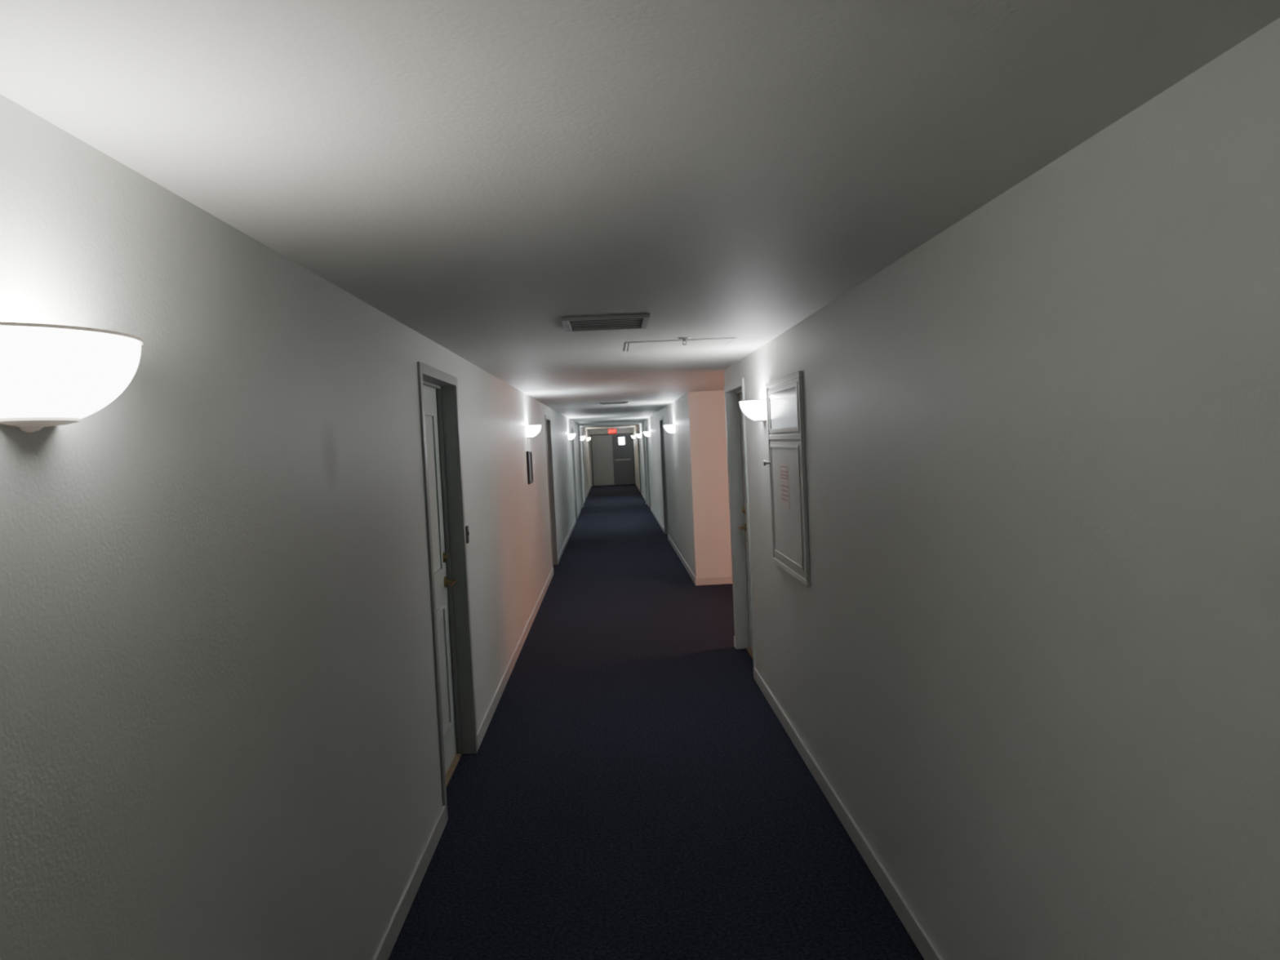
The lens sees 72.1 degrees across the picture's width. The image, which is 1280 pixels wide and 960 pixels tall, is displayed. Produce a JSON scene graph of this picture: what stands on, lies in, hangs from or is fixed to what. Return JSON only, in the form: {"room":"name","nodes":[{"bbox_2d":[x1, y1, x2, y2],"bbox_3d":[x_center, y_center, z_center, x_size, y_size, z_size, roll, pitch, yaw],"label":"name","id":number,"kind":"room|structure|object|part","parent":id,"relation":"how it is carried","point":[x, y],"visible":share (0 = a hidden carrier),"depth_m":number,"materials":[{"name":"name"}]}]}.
{"room":"hotel corridor","nodes":[
{"label":"hotel corridor","id":0,"kind":"room"},
{"bbox_2d":[0,93,591,959],"bbox_3d":[-1.449,-0.039,15.973,0.150,2.300,40.000,-3,3,-2],"label":"wall","id":1,"kind":"structure","parent":0,"point":[220,740],"depth_m":1.92,"materials":[{"name":"paint"}]},
{"bbox_2d":[0,321,142,432],"bbox_3d":[-0.839,-0.145,1.313,0.153,0.141,0.346,-3,3,-2],"label":"wall sconce","id":2,"kind":"object","parent":1,"relation":"attached to","point":[51,375],"visible":1,"depth_m":1.24,"materials":[{"name":"frosted white glass"},{"name":"metal"}]},
{"bbox_2d":[417,361,477,822],"bbox_3d":[-1.055,0.518,4.568,0.161,2.160,0.990,-3,3,-2],"label":"door","id":3,"kind":"structure","parent":1,"relation":"in","point":[437,388],"depth_m":4.97,"materials":[{"name":"paint"}]},
{"bbox_3d":[-1.064,0.574,4.907,0.062,0.062,0.131,-3,3,-2],"label":"handle","id":4,"kind":"part","parent":3,"relation":"part of","materials":[{"name":"gold metal"}]},
{"bbox_2d":[465,525,469,543],"bbox_3d":[-1.010,0.320,5.157,0.015,0.100,0.060,-3,3,-2],"label":"doorbell","id":5,"kind":"object","parent":1,"relation":"attached to","point":[466,526],"visible":0.96,"depth_m":5.13,"materials":[{"name":"plastic"}]},
{"bbox_2d":[372,484,591,959],"bbox_3d":[-1.316,1.060,16.025,0.014,0.090,40.000,-3,3,-2],"label":"baseboard","id":6,"kind":"structure","parent":1,"relation":"attached to","point":[384,950],"depth_m":3.79,"materials":[{"name":"paint"}]},
{"bbox_2d":[526,450,533,484],"bbox_3d":[-1.154,-0.134,9.219,0.022,0.340,0.400,-3,3,-2],"label":"framed sign","id":7,"kind":"object","parent":1,"relation":"attached to","point":[529,454],"visible":1,"depth_m":9.21,"materials":[{"name":"plastic"}]},
{"bbox_2d":[528,453,532,480],"bbox_3d":[-1.160,-0.134,9.219,0.010,0.290,0.350,-3,3,-2],"label":"print","id":8,"kind":"object","parent":7,"relation":"attached to","point":[530,454],"depth_m":9.32},
{"bbox_2d":[524,424,541,439],"bbox_3d":[-1.106,-0.504,9.205,0.153,0.141,0.346,-3,3,-2],"label":"wall sconce","id":9,"kind":"object","parent":1,"relation":"attached to","point":[531,430],"visible":1,"depth_m":9.09,"materials":[{"name":"glass"}]},
{"bbox_2d":[544,414,558,573],"bbox_3d":[-1.318,0.184,12.382,0.161,2.160,0.990,-3,3,-2],"label":"door","id":10,"kind":"structure","parent":1,"relation":"in","point":[548,420],"depth_m":12.82,"materials":[{"name":"paint"}]},
{"bbox_2d":[568,433,575,440],"bbox_3d":[-1.413,-0.894,18.341,0.153,0.141,0.346,-3,3,-2],"label":"wall sconce","id":11,"kind":"object","parent":1,"relation":"attached to","point":[571,436],"visible":1,"depth_m":18.23,"materials":[{"name":"glass"}]},
{"bbox_2d":[570,426,577,518],"bbox_3d":[-1.580,-0.148,20.170,0.161,2.160,0.990,-3,3,-2],"label":"door","id":12,"kind":"structure","parent":1,"relation":"in","point":[571,427],"depth_m":20.61,"materials":[{"name":"paint"}]},
{"bbox_2d":[580,435,585,440],"bbox_3d":[-1.655,-1.202,25.531,0.153,0.141,0.346,-3,3,-2],"label":"wall sconce","id":13,"kind":"object","parent":1,"relation":"attached to","point":[582,437],"visible":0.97,"depth_m":25.41,"materials":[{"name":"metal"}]},
{"bbox_2d":[581,430,586,498],"bbox_3d":[-1.825,-0.460,27.460,0.161,2.160,0.990,-3,3,-2],"label":"door","id":14,"kind":"structure","parent":1,"relation":"in","point":[581,430],"depth_m":27.89,"materials":[{"name":"paint"}]},
{"bbox_2d":[577,421,647,507],"bbox_3d":[-0.748,-0.438,24.252,1.810,2.300,0.120,-3,3,-2],"label":"trim","id":15,"kind":"structure","parent":1,"relation":"attached to","point":[625,422],"depth_m":24.17,"materials":[{"name":"paint"}]},
{"bbox_2d":[588,427,635,485],"bbox_3d":[-1.135,-0.943,36.050,2.130,2.300,0.150,-3,3,-2],"label":"wall","id":16,"kind":"structure","parent":0,"point":[627,429],"depth_m":35.95,"materials":[{"name":"paint"}]},
{"bbox_2d":[590,432,635,485],"bbox_3d":[-1.110,-0.839,35.942,1.730,2.100,0.075,-3,3,-2],"label":"door","id":17,"kind":"structure","parent":16,"relation":"in","point":[622,463],"depth_m":35.95,"materials":[{"name":"paint"}]},
{"bbox_2d":[0,0,1279,430],"bbox_3d":[0.949,-1.354,15.998,5.066,0.100,40.300,-3,3,-2],"label":"ceiling","id":18,"kind":"structure","parent":0,"point":[482,175],"depth_m":1.55,"materials":[{"name":"paint"}]},
{"bbox_2d":[561,314,650,332],"bbox_3d":[-0.154,-0.715,4.015,0.385,0.014,0.390,-3,3,-2],"label":"ceiling vent","id":19,"kind":"object","parent":18,"relation":"in","point":[633,321],"visible":1,"depth_m":4.00,"materials":[{"name":"metal"}]},
{"bbox_2d":[608,427,616,434],"bbox_3d":[-1.063,-1.890,33.951,0.320,0.230,0.046,-3,3,-2],"label":"exit sign","id":20,"kind":"object","parent":18,"relation":"hanging from","point":[611,431],"visible":1,"depth_m":33.93,"materials":[{"name":"red plastic"}]},
{"bbox_2d":[600,401,628,404],"bbox_3d":[-0.363,-1.070,12.260,0.390,0.014,0.400,-3,3,-2],"label":"ceiling vent","id":21,"kind":"object","parent":18,"relation":"in","point":[614,402],"visible":1,"depth_m":12.23,"materials":[{"name":"metal"}]},
{"bbox_2d":[624,337,737,351],"bbox_3d":[0.221,-0.787,5.131,0.620,0.004,0.500,-3,3,-2],"label":"access hatch","id":22,"kind":"object","parent":18,"relation":"attached to","point":[676,344],"visible":1,"depth_m":5.09,"materials":[{"name":"paint"}]},
{"bbox_2d":[678,337,690,345],"bbox_3d":[0.243,-0.756,4.803,0.068,0.039,0.068,-3,3,-2],"label":"sprinkler head","id":23,"kind":"object","parent":18,"relation":"attached to","point":[683,339],"visible":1,"depth_m":4.79},
{"bbox_2d":[387,484,924,959],"bbox_3d":[1.061,1.041,16.104,5.066,0.100,40.300,-3,3,-2],"label":"floor","id":24,"kind":"structure","parent":0,"point":[631,789],"depth_m":4.23,"materials":[{"name":"blue carpet"}]},
{"bbox_2d":[632,391,710,577],"bbox_3d":[0.276,-0.440,23.225,0.170,2.300,25.600,-3,3,-2],"label":"wall","id":25,"kind":"structure","parent":0,"point":[684,450],"depth_m":11.77,"materials":[{"name":"paint"}]},
{"bbox_2d":[637,428,641,492],"bbox_3d":[0.051,-0.638,29.518,0.161,2.160,0.990,-3,3,-2],"label":"door","id":26,"kind":"structure","parent":25,"relation":"in","point":[637,428],"depth_m":29.95,"materials":[{"name":"paint"}]},
{"bbox_2d":[643,431,649,437],"bbox_3d":[0.157,-1.081,20.890,0.153,0.141,0.346,-3,3,-2],"label":"wall sconce","id":27,"kind":"object","parent":25,"relation":"attached to","point":[646,433],"visible":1,"depth_m":20.77,"materials":[{"name":"glass"}]},
{"bbox_2d":[644,424,650,506],"bbox_3d":[0.283,-0.344,22.628,0.161,2.160,0.990,-3,3,-2],"label":"door","id":28,"kind":"structure","parent":25,"relation":"in","point":[646,425],"depth_m":23.05,"materials":[{"name":"paint"}]},
{"bbox_2d":[659,416,668,533],"bbox_3d":[0.508,-0.058,15.938,0.161,2.160,0.990,-3,3,-2],"label":"door","id":29,"kind":"structure","parent":25,"relation":"in","point":[661,419],"depth_m":16.37,"materials":[{"name":"paint"}]},
{"bbox_2d":[635,482,696,585],"bbox_3d":[0.236,0.667,23.264,0.014,0.090,25.614,-3,3,-2],"label":"baseboard","id":30,"kind":"structure","parent":25,"relation":"attached to","point":[685,564],"depth_m":13.52,"materials":[{"name":"paint"}]},
{"bbox_2d":[663,424,675,434],"bbox_3d":[0.426,-0.739,12.902,0.153,0.141,0.346,-3,3,-2],"label":"wall sconce","id":31,"kind":"object","parent":25,"relation":"attached to","point":[670,428],"visible":1,"depth_m":12.79,"materials":[{"name":"glass"}]},
{"bbox_2d":[702,390,732,577],"bbox_3d":[2.179,0.032,10.565,2.786,2.300,0.150,-3,3,-2],"label":"wall","id":32,"kind":"structure","parent":0,"point":[713,402],"depth_m":10.45,"materials":[{"name":"paint"}]},
{"bbox_2d":[696,576,732,585],"bbox_3d":[2.148,1.142,10.529,2.956,0.090,0.014,-3,3,-2],"label":"baseboard","id":33,"kind":"structure","parent":32,"relation":"attached to","point":[722,580],"depth_m":10.48,"materials":[{"name":"paint"}]},
{"bbox_2d":[724,17,1279,959],"bbox_3d":[1.010,0.479,1.687,0.150,2.300,11.260,-3,3,-2],"label":"wall","id":34,"kind":"structure","parent":0,"point":[1031,650],"depth_m":1.89,"materials":[{"name":"paint"}]},
{"bbox_2d":[724,377,755,678],"bbox_3d":[0.837,0.333,6.762,0.161,2.160,0.990,-3,3,-2],"label":"door","id":35,"kind":"structure","parent":34,"relation":"in","point":[735,424],"depth_m":7.19,"materials":[{"name":"paint"}]},
{"bbox_3d":[0.829,0.388,7.101,0.062,0.062,0.131,-3,3,-2],"label":"handle","id":36,"kind":"part","parent":35,"relation":"part of","materials":[{"name":"gold metal"}]},
{"bbox_2d":[738,399,766,422],"bbox_3d":[0.696,-0.422,5.463,0.153,0.141,0.346,-3,3,-2],"label":"wall sconce","id":37,"kind":"object","parent":34,"relation":"attached to","point":[755,410],"visible":0.99,"depth_m":5.36,"materials":[{"name":"glass"}]},
{"bbox_2d":[763,370,810,586],"bbox_3d":[0.784,-0.023,4.832,0.056,1.075,0.930,-3,3,-2],"label":"cabinet","id":38,"kind":"object","parent":34,"relation":"attached to","point":[784,395],"visible":1,"depth_m":4.73,"materials":[{"name":"metal"}]},
{"bbox_3d":[0.759,-0.103,5.264,0.042,0.034,0.034,-3,3,-2],"label":"knob","id":39,"kind":"part","parent":38,"relation":"part of","materials":[{"name":"metal"}]},
{"bbox_3d":[0.783,-0.388,4.817,0.004,0.205,0.750,-3,3,-2],"label":"pane","id":40,"kind":"part","parent":38,"relation":"part of","materials":[{"name":"glass"}]},
{"bbox_3d":[0.781,-0.385,4.817,0.008,0.250,0.810,-3,3,-2],"label":"pane molding","id":41,"kind":"part","parent":38,"relation":"part of","materials":[{"name":"ceramic"}]},
{"bbox_2d":[780,466,788,501],"bbox_3d":[0.796,0.019,4.845,0.001,0.190,0.200,-3,3,-2],"label":"print","id":42,"kind":"object","parent":38,"relation":"attached to","point":[784,469],"depth_m":4.85},
{"bbox_3d":[0.803,0.131,4.840,0.011,0.675,0.830,-3,3,-2],"label":"cabinet door","id":43,"kind":"part","parent":38,"relation":"part of","materials":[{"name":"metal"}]},
{"bbox_2d":[733,635,943,959],"bbox_3d":[0.980,1.586,1.733,0.014,0.090,11.260,-3,3,-2],"label":"baseboard","id":44,"kind":"structure","parent":34,"relation":"attached to","point":[914,928],"depth_m":3.63,"materials":[{"name":"paint"}]}
]}

